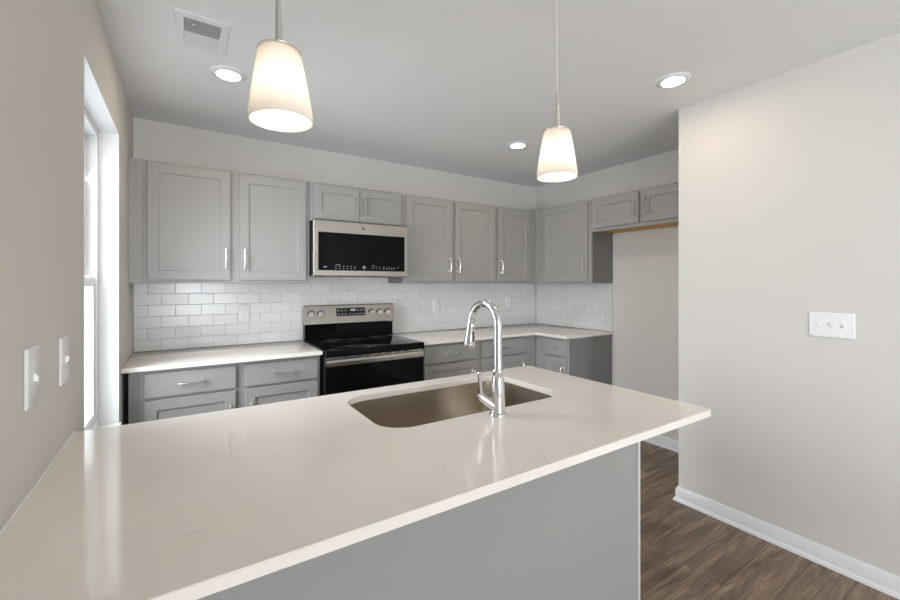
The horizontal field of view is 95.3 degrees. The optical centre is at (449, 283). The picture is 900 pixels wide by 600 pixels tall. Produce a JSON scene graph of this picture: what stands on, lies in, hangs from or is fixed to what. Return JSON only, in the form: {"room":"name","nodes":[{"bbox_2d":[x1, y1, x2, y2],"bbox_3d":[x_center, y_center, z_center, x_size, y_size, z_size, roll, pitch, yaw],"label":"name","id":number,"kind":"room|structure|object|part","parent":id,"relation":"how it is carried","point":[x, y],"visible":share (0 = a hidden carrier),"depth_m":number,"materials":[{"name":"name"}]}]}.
{"room":"kitchen","nodes":[
{"label":"kitchen","id":0,"kind":"room"},
{"bbox_2d":[0,0,132,529],"bbox_3d":[-0.126,0.135,-0.466,0.160,2.459,7.755,0,0,-33],"label":"wall","id":1,"kind":"structure","parent":0,"point":[44,44],"depth_m":0.98,"materials":[{"name":"white paint"}]},
{"bbox_2d":[24,345,39,410],"bbox_3d":[-0.903,0.202,0.892,0.012,0.130,0.088,0,0,-33],"label":"light switch","id":2,"kind":"object","parent":1,"relation":"attached to","point":[31,354],"visible":1,"depth_m":0.88,"materials":[{"name":"white plastic"}]},
{"bbox_2d":[59,335,69,386],"bbox_3d":[-1.058,0.210,1.131,0.012,0.130,0.090,0,0,-33],"label":"light switch","id":3,"kind":"object","parent":1,"relation":"attached to","point":[64,356],"visible":1,"depth_m":1.11,"materials":[{"name":"white plastic"}]},
{"bbox_2d":[84,107,97,430],"bbox_3d":[-1.555,-0.026,1.666,0.080,1.470,0.864,0,0,-33],"label":"window","id":4,"kind":"structure","parent":1,"relation":"in","point":[90,131],"depth_m":2.00,"materials":[{"name":"white glass"}]},
{"bbox_3d":[-1.569,-0.359,1.657,0.028,0.734,0.794,0,0,-33],"label":"sash","id":5,"kind":"part","parent":4,"relation":"part of","materials":[{"name":"white plastic"}]},
{"bbox_3d":[-1.540,0.322,1.676,0.028,0.704,0.794,0,0,-33],"label":"sash","id":6,"kind":"part","parent":4,"relation":"part of","materials":[{"name":"white plastic"}]},
{"bbox_2d":[84,55,121,428],"bbox_3d":[-1.483,-0.020,1.713,0.091,1.490,0.872,0,0,-33],"label":"trim","id":7,"kind":"structure","parent":1,"relation":"attached to","point":[95,105],"depth_m":2.07,"materials":[{"name":"white paint"}]},
{"bbox_2d":[133,117,535,351],"bbox_3d":[-0.527,0.135,3.800,3.809,2.459,0.160,0,0,-33],"label":"wall","id":8,"kind":"structure","parent":0,"point":[152,140],"depth_m":3.30,"materials":[{"name":"white paint"}]},
{"bbox_2d":[128,158,309,282],"bbox_3d":[-1.540,-0.378,2.831,1.052,0.746,0.362,0,0,-33],"label":"upper cabinet","id":9,"kind":"object","parent":8,"relation":"attached to","point":[187,224],"visible":1,"depth_m":2.67,"materials":[{"name":"grey wood"}]},
{"bbox_3d":[-1.645,-0.380,2.602,0.444,0.712,0.019,0,0,-33],"label":"door","id":10,"kind":"part","parent":9,"relation":"part of","materials":[{"name":"grey paint"}]},
{"bbox_3d":[-1.467,-0.165,2.684,0.017,0.133,0.037,0,0,-33],"label":"handle","id":11,"kind":"part","parent":9,"relation":"part of","materials":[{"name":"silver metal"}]},
{"bbox_3d":[-1.374,-0.165,2.745,0.017,0.133,0.037,0,0,-33],"label":"handle","id":12,"kind":"part","parent":9,"relation":"part of","materials":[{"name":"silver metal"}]},
{"bbox_3d":[-1.232,-0.380,2.870,0.431,0.712,0.019,0,0,-33],"label":"door","id":13,"kind":"part","parent":9,"relation":"part of","materials":[{"name":"grey paint"}]},
{"bbox_2d":[133,277,535,351],"bbox_3d":[-0.552,0.172,3.682,3.637,0.554,0.009,0,0,-33],"label":"tile backsplash","id":14,"kind":"structure","parent":8,"relation":"attached to","point":[166,316],"depth_m":3.19,"materials":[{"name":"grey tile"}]},
{"bbox_2d":[238,304,249,321],"bbox_3d":[-1.525,0.216,3.042,0.080,0.130,0.007,0,0,-33],"label":"wall outlet","id":15,"kind":"object","parent":14,"relation":"attached to","point":[243,309],"visible":1,"depth_m":3.04,"materials":[{"name":"white plastic"}]},
{"bbox_2d":[433,298,439,311],"bbox_3d":[-0.132,0.207,3.945,0.080,0.130,0.007,0,0,-33],"label":"wall outlet","id":16,"kind":"object","parent":14,"relation":"attached to","point":[436,301],"visible":1,"depth_m":3.94,"materials":[{"name":"white plastic"}]},
{"bbox_2d":[505,296,510,307],"bbox_3d":[0.631,0.200,4.440,0.080,0.130,0.007,0,0,-33],"label":"wall outlet","id":17,"kind":"object","parent":14,"relation":"attached to","point":[507,298],"visible":1,"depth_m":4.43,"materials":[{"name":"white plastic"}]},
{"bbox_2d":[310,182,402,226],"bbox_3d":[-0.779,-0.608,3.325,0.760,0.286,0.362,0,0,-33],"label":"upper cabinet","id":18,"kind":"object","parent":8,"relation":"attached to","point":[331,202],"visible":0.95,"depth_m":3.18,"materials":[{"name":"grey wood"}]},
{"bbox_3d":[-0.856,-0.609,3.114,0.350,0.255,0.019,0,0,-33],"label":"door","id":19,"kind":"part","parent":18,"relation":"part of","materials":[{"name":"grey paint"}]},
{"bbox_2d":[310,219,407,277],"bbox_3d":[-0.763,-0.258,3.300,0.757,0.411,0.397,0,0,-33],"label":"microwave","id":20,"kind":"object","parent":18,"relation":"attached to","point":[337,248],"visible":0.98,"depth_m":3.10,"materials":[{"name":"silver metal"}]},
{"bbox_3d":[-0.659,-0.237,3.138,0.687,0.276,0.003,0,0,-33],"label":"door glass","id":21,"kind":"part","parent":20,"relation":"part of","materials":[{"name":"black glass"}]},
{"bbox_3d":[-0.667,-0.605,3.203,0.017,0.133,0.037,0,0,-33],"label":"handle","id":22,"kind":"part","parent":18,"relation":"part of","materials":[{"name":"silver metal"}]},
{"bbox_3d":[-0.559,-0.609,3.306,0.351,0.255,0.019,0,0,-33],"label":"door","id":23,"kind":"part","parent":18,"relation":"part of","materials":[{"name":"grey paint"}]},
{"bbox_2d":[388,194,495,282],"bbox_3d":[-0.043,-0.378,3.802,0.992,0.746,0.362,0,0,-33],"label":"upper cabinet","id":24,"kind":"object","parent":8,"relation":"attached to","point":[450,241],"visible":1,"depth_m":3.65,"materials":[{"name":"grey wood"}]},
{"bbox_3d":[-0.175,-0.380,3.555,0.446,0.712,0.019,0,0,-33],"label":"door","id":25,"kind":"part","parent":24,"relation":"part of","materials":[{"name":"grey paint"}]},
{"bbox_3d":[0.237,-0.380,3.823,0.457,0.712,0.019,0,0,-33],"label":"door","id":26,"kind":"part","parent":24,"relation":"part of","materials":[{"name":"grey paint"}]},
{"bbox_2d":[496,206,534,282],"bbox_3d":[0.597,-0.378,4.217,0.532,0.746,0.362,0,0,-33],"label":"upper cabinet","id":27,"kind":"object","parent":8,"relation":"attached to","point":[515,228],"visible":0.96,"depth_m":4.09,"materials":[{"name":"grey wood"}]},
{"bbox_2d":[98,0,899,187],"bbox_3d":[1.488,-1.154,0.545,4.249,0.120,8.095,0,0,-33],"label":"ceiling","id":28,"kind":"structure","parent":0,"point":[439,85],"depth_m":2.06,"materials":[{"name":"white paint"}]},
{"bbox_2d":[173,7,230,55],"bbox_3d":[-1.086,-1.081,1.796,0.203,0.026,0.281,0,0,-33],"label":"ceiling vent","id":29,"kind":"object","parent":28,"relation":"in","point":[192,30],"visible":1,"depth_m":1.77,"materials":[{"name":"white metal"}]},
{"bbox_2d":[210,65,246,82],"bbox_3d":[-1.154,-1.088,2.138,0.170,0.011,0.170,0,0,-33],"label":"recessed light","id":30,"kind":"object","parent":28,"relation":"in","point":[225,73],"visible":1,"depth_m":2.12,"materials":[{"name":"white paint"}]},
{"bbox_2d":[248,0,312,132],"bbox_3d":[-0.402,-0.734,0.955,0.142,0.712,0.142,-2,1,-33],"label":"pendant light","id":31,"kind":"object","parent":28,"relation":"hanging from","point":[279,100],"visible":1,"depth_m":0.92,"materials":[{"name":"white glass"}]},
{"bbox_3d":[-0.396,-0.460,0.959,0.142,0.163,0.142,-2,1,-33],"label":"lamp shade","id":32,"kind":"part","parent":31,"relation":"part of","materials":[{"name":"white glass"}]},
{"bbox_2d":[507,141,528,148],"bbox_3d":[0.533,-1.088,3.235,0.170,0.011,0.170,0,0,-33],"label":"recessed light","id":33,"kind":"object","parent":28,"relation":"in","point":[518,144],"visible":1,"depth_m":3.22,"materials":[{"name":"white paint"}]},
{"bbox_2d":[537,0,577,182],"bbox_3d":[0.382,-0.735,1.463,0.142,0.712,0.142,0,0,-33],"label":"pendant light","id":34,"kind":"object","parent":28,"relation":"hanging from","point":[557,160],"visible":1,"depth_m":1.42,"materials":[{"name":"white glass"}]},
{"bbox_3d":[0.382,-0.877,1.464,0.005,0.384,0.003,0,0,-10],"label":"cord","id":35,"kind":"part","parent":34,"relation":"part of","materials":[{"name":"white plastic"}]},
{"bbox_3d":[0.382,-0.460,1.463,0.142,0.163,0.142,0,0,-33],"label":"lamp shade","id":36,"kind":"part","parent":34,"relation":"part of","materials":[{"name":"white glass"}]},
{"bbox_2d":[655,72,690,88],"bbox_3d":[1.198,-1.088,2.204,0.170,0.011,0.170,0,0,-33],"label":"recessed light","id":37,"kind":"object","parent":28,"relation":"in","point":[672,80],"visible":1,"depth_m":2.19,"materials":[{"name":"white paint"}]},
{"bbox_2d":[536,149,678,440],"bbox_3d":[1.594,0.135,3.883,0.160,2.459,2.010,0,0,-33],"label":"wall","id":38,"kind":"structure","parent":0,"point":[645,336],"depth_m":3.59,"materials":[{"name":"white paint"}]},
{"bbox_2d":[535,200,612,282],"bbox_3d":[1.100,-0.378,4.162,0.362,0.746,0.998,0,0,-33],"label":"upper cabinet","id":39,"kind":"object","parent":38,"relation":"attached to","point":[567,250],"visible":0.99,"depth_m":3.85,"materials":[{"name":"grey wood"}]},
{"bbox_3d":[1.093,-0.380,3.925,0.019,0.712,0.543,0,0,-33],"label":"door","id":40,"kind":"part","parent":39,"relation":"part of","materials":[{"name":"grey paint"}]},
{"bbox_2d":[536,283,612,331],"bbox_3d":[1.251,0.221,4.255,0.009,0.454,0.993,0,0,-33],"label":"tile backsplash","id":41,"kind":"structure","parent":38,"relation":"attached to","point":[577,305],"depth_m":4.19,"materials":[{"name":"grey tile"}]},
{"bbox_2d":[592,182,678,233],"bbox_3d":[1.645,-0.606,3.323,0.362,0.290,1.001,0,0,-33],"label":"upper cabinet","id":42,"kind":"object","parent":38,"relation":"attached to","point":[654,207],"visible":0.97,"depth_m":3.30,"materials":[{"name":"grey wood"}]},
{"bbox_3d":[1.391,-0.613,3.466,0.019,0.247,0.444,0,0,-33],"label":"door","id":43,"kind":"part","parent":42,"relation":"part of","materials":[{"name":"grey paint"}]},
{"bbox_3d":[1.522,-0.611,3.213,0.037,0.133,0.017,0,0,-33],"label":"handle","id":44,"kind":"part","parent":42,"relation":"part of","materials":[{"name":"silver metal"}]},
{"bbox_3d":[1.652,-0.613,3.063,0.019,0.247,0.444,0,0,-33],"label":"door","id":45,"kind":"part","parent":42,"relation":"part of","materials":[{"name":"grey paint"}]},
{"bbox_2d":[640,441,898,599],"bbox_3d":[1.488,1.415,0.545,4.249,0.100,8.095,0,0,-33],"label":"floor","id":46,"kind":"structure","parent":0,"point":[687,553],"depth_m":2.02,"materials":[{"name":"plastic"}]},
{"bbox_2d":[128,355,319,423],"bbox_3d":[-1.454,0.920,2.721,1.026,0.888,0.641,0,0,-33],"label":"base cabinet","id":47,"kind":"object","parent":46,"relation":"on","point":[169,393],"visible":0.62,"depth_m":2.43,"materials":[{"name":"grey wood"}]},
{"bbox_3d":[-1.489,0.564,2.371,0.446,0.135,0.019,0,0,-33],"label":"drawer","id":48,"kind":"part","parent":47,"relation":"part of","materials":[{"name":"grey paint"}]},
{"bbox_3d":[-1.489,0.939,2.371,0.446,0.582,0.019,0,0,-33],"label":"door","id":49,"kind":"part","parent":47,"relation":"part of","materials":[{"name":"grey paint"}]},
{"bbox_3d":[-1.474,0.565,2.348,0.133,0.017,0.037,0,0,-33],"label":"handle","id":50,"kind":"part","parent":47,"relation":"part of","materials":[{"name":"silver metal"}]},
{"bbox_2d":[121,340,322,373],"bbox_3d":[-1.465,0.462,2.715,1.053,0.025,0.639,0,0,-33],"label":"countertop","id":51,"kind":"structure","parent":47,"relation":"on","point":[143,361],"depth_m":2.60,"materials":[{"name":"white stone"}]},
{"bbox_3d":[-1.074,0.564,2.639,0.438,0.135,0.019,0,0,-33],"label":"drawer","id":52,"kind":"part","parent":47,"relation":"part of","materials":[{"name":"grey paint"}]},
{"bbox_3d":[-1.074,0.939,2.639,0.438,0.582,0.019,0,0,-33],"label":"door","id":53,"kind":"part","parent":47,"relation":"part of","materials":[{"name":"grey paint"}]},
{"bbox_3d":[-1.059,0.565,2.616,0.133,0.017,0.037,0,0,-33],"label":"handle","id":54,"kind":"part","parent":47,"relation":"part of","materials":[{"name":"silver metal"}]},
{"bbox_2d":[302,303,423,395],"bbox_3d":[-0.683,0.768,3.198,0.761,1.191,0.640,0,0,-33],"label":"range","id":55,"kind":"object","parent":46,"relation":"on","point":[359,346],"visible":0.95,"depth_m":3.07,"materials":[{"name":"black glass"}]},
{"bbox_3d":[-1.078,0.243,3.202,0.048,0.049,0.034,0,0,-33],"label":"knob","id":56,"kind":"part","parent":55,"relation":"part of","materials":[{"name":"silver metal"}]},
{"bbox_3d":[-1.016,0.243,3.242,0.048,0.049,0.034,0,0,-33],"label":"knob","id":57,"kind":"part","parent":55,"relation":"part of","materials":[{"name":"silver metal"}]},
{"bbox_3d":[-0.528,0.862,2.956,0.750,0.606,0.033,0,0,-33],"label":"oven door","id":58,"kind":"part","parent":55,"relation":"part of","materials":[{"name":"black ceramic"}]},
{"bbox_2d":[303,334,423,357],"bbox_3d":[-0.674,0.470,3.182,0.758,0.050,0.598,0,0,-33],"label":"cooktop","id":59,"kind":"object","parent":55,"relation":"in","point":[352,345],"depth_m":3.06,"materials":[{"name":"black glass"}]},
{"bbox_3d":[-0.530,0.527,2.960,0.750,0.064,0.026,0,0,-33],"label":"vent trim","id":60,"kind":"part","parent":55,"relation":"part of","materials":[{"name":"silver metal"}]},
{"bbox_3d":[-0.516,0.535,2.939,0.746,0.044,0.024,0,0,-33],"label":"handle","id":61,"kind":"part","parent":55,"relation":"part of","materials":[{"name":"silver metal"}]},
{"bbox_3d":[-0.518,0.847,2.941,0.742,0.575,0.003,0,0,-33],"label":"door glass","id":62,"kind":"part","parent":55,"relation":"part of","materials":[{"name":"black glass"}]},
{"bbox_2d":[198,442,639,599],"bbox_3d":[-0.185,0.919,1.467,1.841,0.888,0.701,0,0,-33],"label":"base cabinet","id":63,"kind":"object","parent":46,"relation":"on","point":[573,532],"visible":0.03,"depth_m":1.30,"materials":[{"name":"grey wood"}]},
{"bbox_2d":[0,366,710,599],"bbox_3d":[-0.098,0.460,1.358,1.874,0.028,0.943,0,0,-33],"label":"countertop","id":64,"kind":"structure","parent":63,"relation":"on","point":[197,506],"depth_m":0.96,"materials":[{"name":"white stone"}]},
{"bbox_2d":[350,381,551,427],"bbox_3d":[0.021,0.585,1.640,0.829,0.220,0.479,0,0,-33],"label":"sink","id":65,"kind":"object","parent":64,"relation":"in","point":[429,406],"visible":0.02,"depth_m":1.83,"materials":[{"name":"silver metal"}]},
{"bbox_2d":[464,300,506,416],"bbox_3d":[0.104,0.253,1.464,0.104,0.392,0.222,0,0,-33],"label":"faucet","id":66,"kind":"object","parent":64,"relation":"on","point":[496,403],"visible":1,"depth_m":1.40,"materials":[{"name":"silver metal"}]},
{"bbox_3d":[0.104,0.343,1.394,0.016,0.091,0.028,0,0,44],"label":"lever","id":67,"kind":"part","parent":66,"relation":"part of","materials":[{"name":"silver metal"}]},
{"bbox_3d":[0.123,0.175,1.474,0.029,0.235,0.184,0,0,-33],"label":"spout","id":68,"kind":"part","parent":66,"relation":"part of","materials":[{"name":"silver metal"}]},
{"bbox_3d":[0.766,0.919,1.676,0.018,0.888,0.016,0,0,-33],"label":"corner trim","id":69,"kind":"part","parent":63,"relation":"part of","materials":[{"name":"grey wood"}]},
{"bbox_2d":[423,335,534,380],"bbox_3d":[0.143,0.920,3.756,1.231,0.888,0.641,0,0,-33],"label":"base cabinet","id":70,"kind":"object","parent":46,"relation":"on","point":[444,360],"visible":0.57,"depth_m":3.45,"materials":[{"name":"grey wood"}]},
{"bbox_3d":[0.011,0.564,3.343,0.513,0.135,0.019,0,0,-33],"label":"drawer","id":71,"kind":"part","parent":70,"relation":"part of","materials":[{"name":"grey paint"}]},
{"bbox_3d":[0.011,0.939,3.343,0.513,0.582,0.019,0,0,-33],"label":"door","id":72,"kind":"part","parent":70,"relation":"part of","materials":[{"name":"grey paint"}]},
{"bbox_3d":[0.489,0.564,3.654,0.522,0.135,0.019,0,0,-33],"label":"drawer","id":73,"kind":"part","parent":70,"relation":"part of","materials":[{"name":"grey paint"}]},
{"bbox_3d":[0.489,0.939,3.654,0.522,0.582,0.019,0,0,-33],"label":"door","id":74,"kind":"part","parent":70,"relation":"part of","materials":[{"name":"grey paint"}]},
{"bbox_2d":[535,335,611,384],"bbox_3d":[0.982,0.920,4.089,0.641,0.888,0.990,0,0,-33],"label":"base cabinet","id":75,"kind":"object","parent":46,"relation":"on","point":[590,358],"visible":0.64,"depth_m":3.69,"materials":[{"name":"grey wood"}]},
{"bbox_2d":[393,323,612,344],"bbox_3d":[0.489,0.462,3.764,1.820,0.025,1.005,0,0,-33],"label":"countertop","id":76,"kind":"structure","parent":75,"relation":"on","point":[562,332],"depth_m":3.72,"materials":[{"name":"white stone"}]},
{"bbox_3d":[0.767,0.868,3.953,0.018,0.784,0.984,0,0,-33],"label":"frame","id":77,"kind":"part","parent":75,"relation":"part of","materials":[{"name":"grey paint"}]},
{"bbox_3d":[0.939,0.564,3.650,0.019,0.135,0.242,0,0,-33],"label":"drawer","id":78,"kind":"part","parent":75,"relation":"part of","materials":[{"name":"grey paint"}]},
{"bbox_3d":[0.939,0.939,3.650,0.019,0.582,0.242,0,0,-33],"label":"door","id":79,"kind":"part","parent":75,"relation":"part of","materials":[{"name":"grey paint"}]},
{"bbox_3d":[1.273,0.920,3.691,0.584,0.888,0.006,0,0,-33],"label":"panel","id":80,"kind":"part","parent":75,"relation":"part of","materials":[{"name":"grey wood"}]},
{"bbox_2d":[679,32,899,576],"bbox_3d":[3.344,0.135,0.491,0.915,2.459,5.585,0,0,-33],"label":"wall partition","id":81,"kind":"structure","parent":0,"point":[789,182],"depth_m":2.08,"materials":[{"name":"white paint"}]},
{"bbox_2d":[643,435,899,599],"bbox_3d":[3.001,1.320,0.850,0.779,0.088,6.560,0,0,-33],"label":"baseboard","id":82,"kind":"structure","parent":81,"relation":"attached to","point":[888,583],"depth_m":2.10,"materials":[{"name":"white paint"}]},
{"bbox_2d":[809,312,854,338],"bbox_3d":[1.830,0.199,1.971,0.012,0.120,0.168,0,0,-33],"label":"light switch","id":83,"kind":"object","parent":81,"relation":"attached to","point":[821,324],"visible":1,"depth_m":1.97,"materials":[{"name":"white plastic"}]}
]}

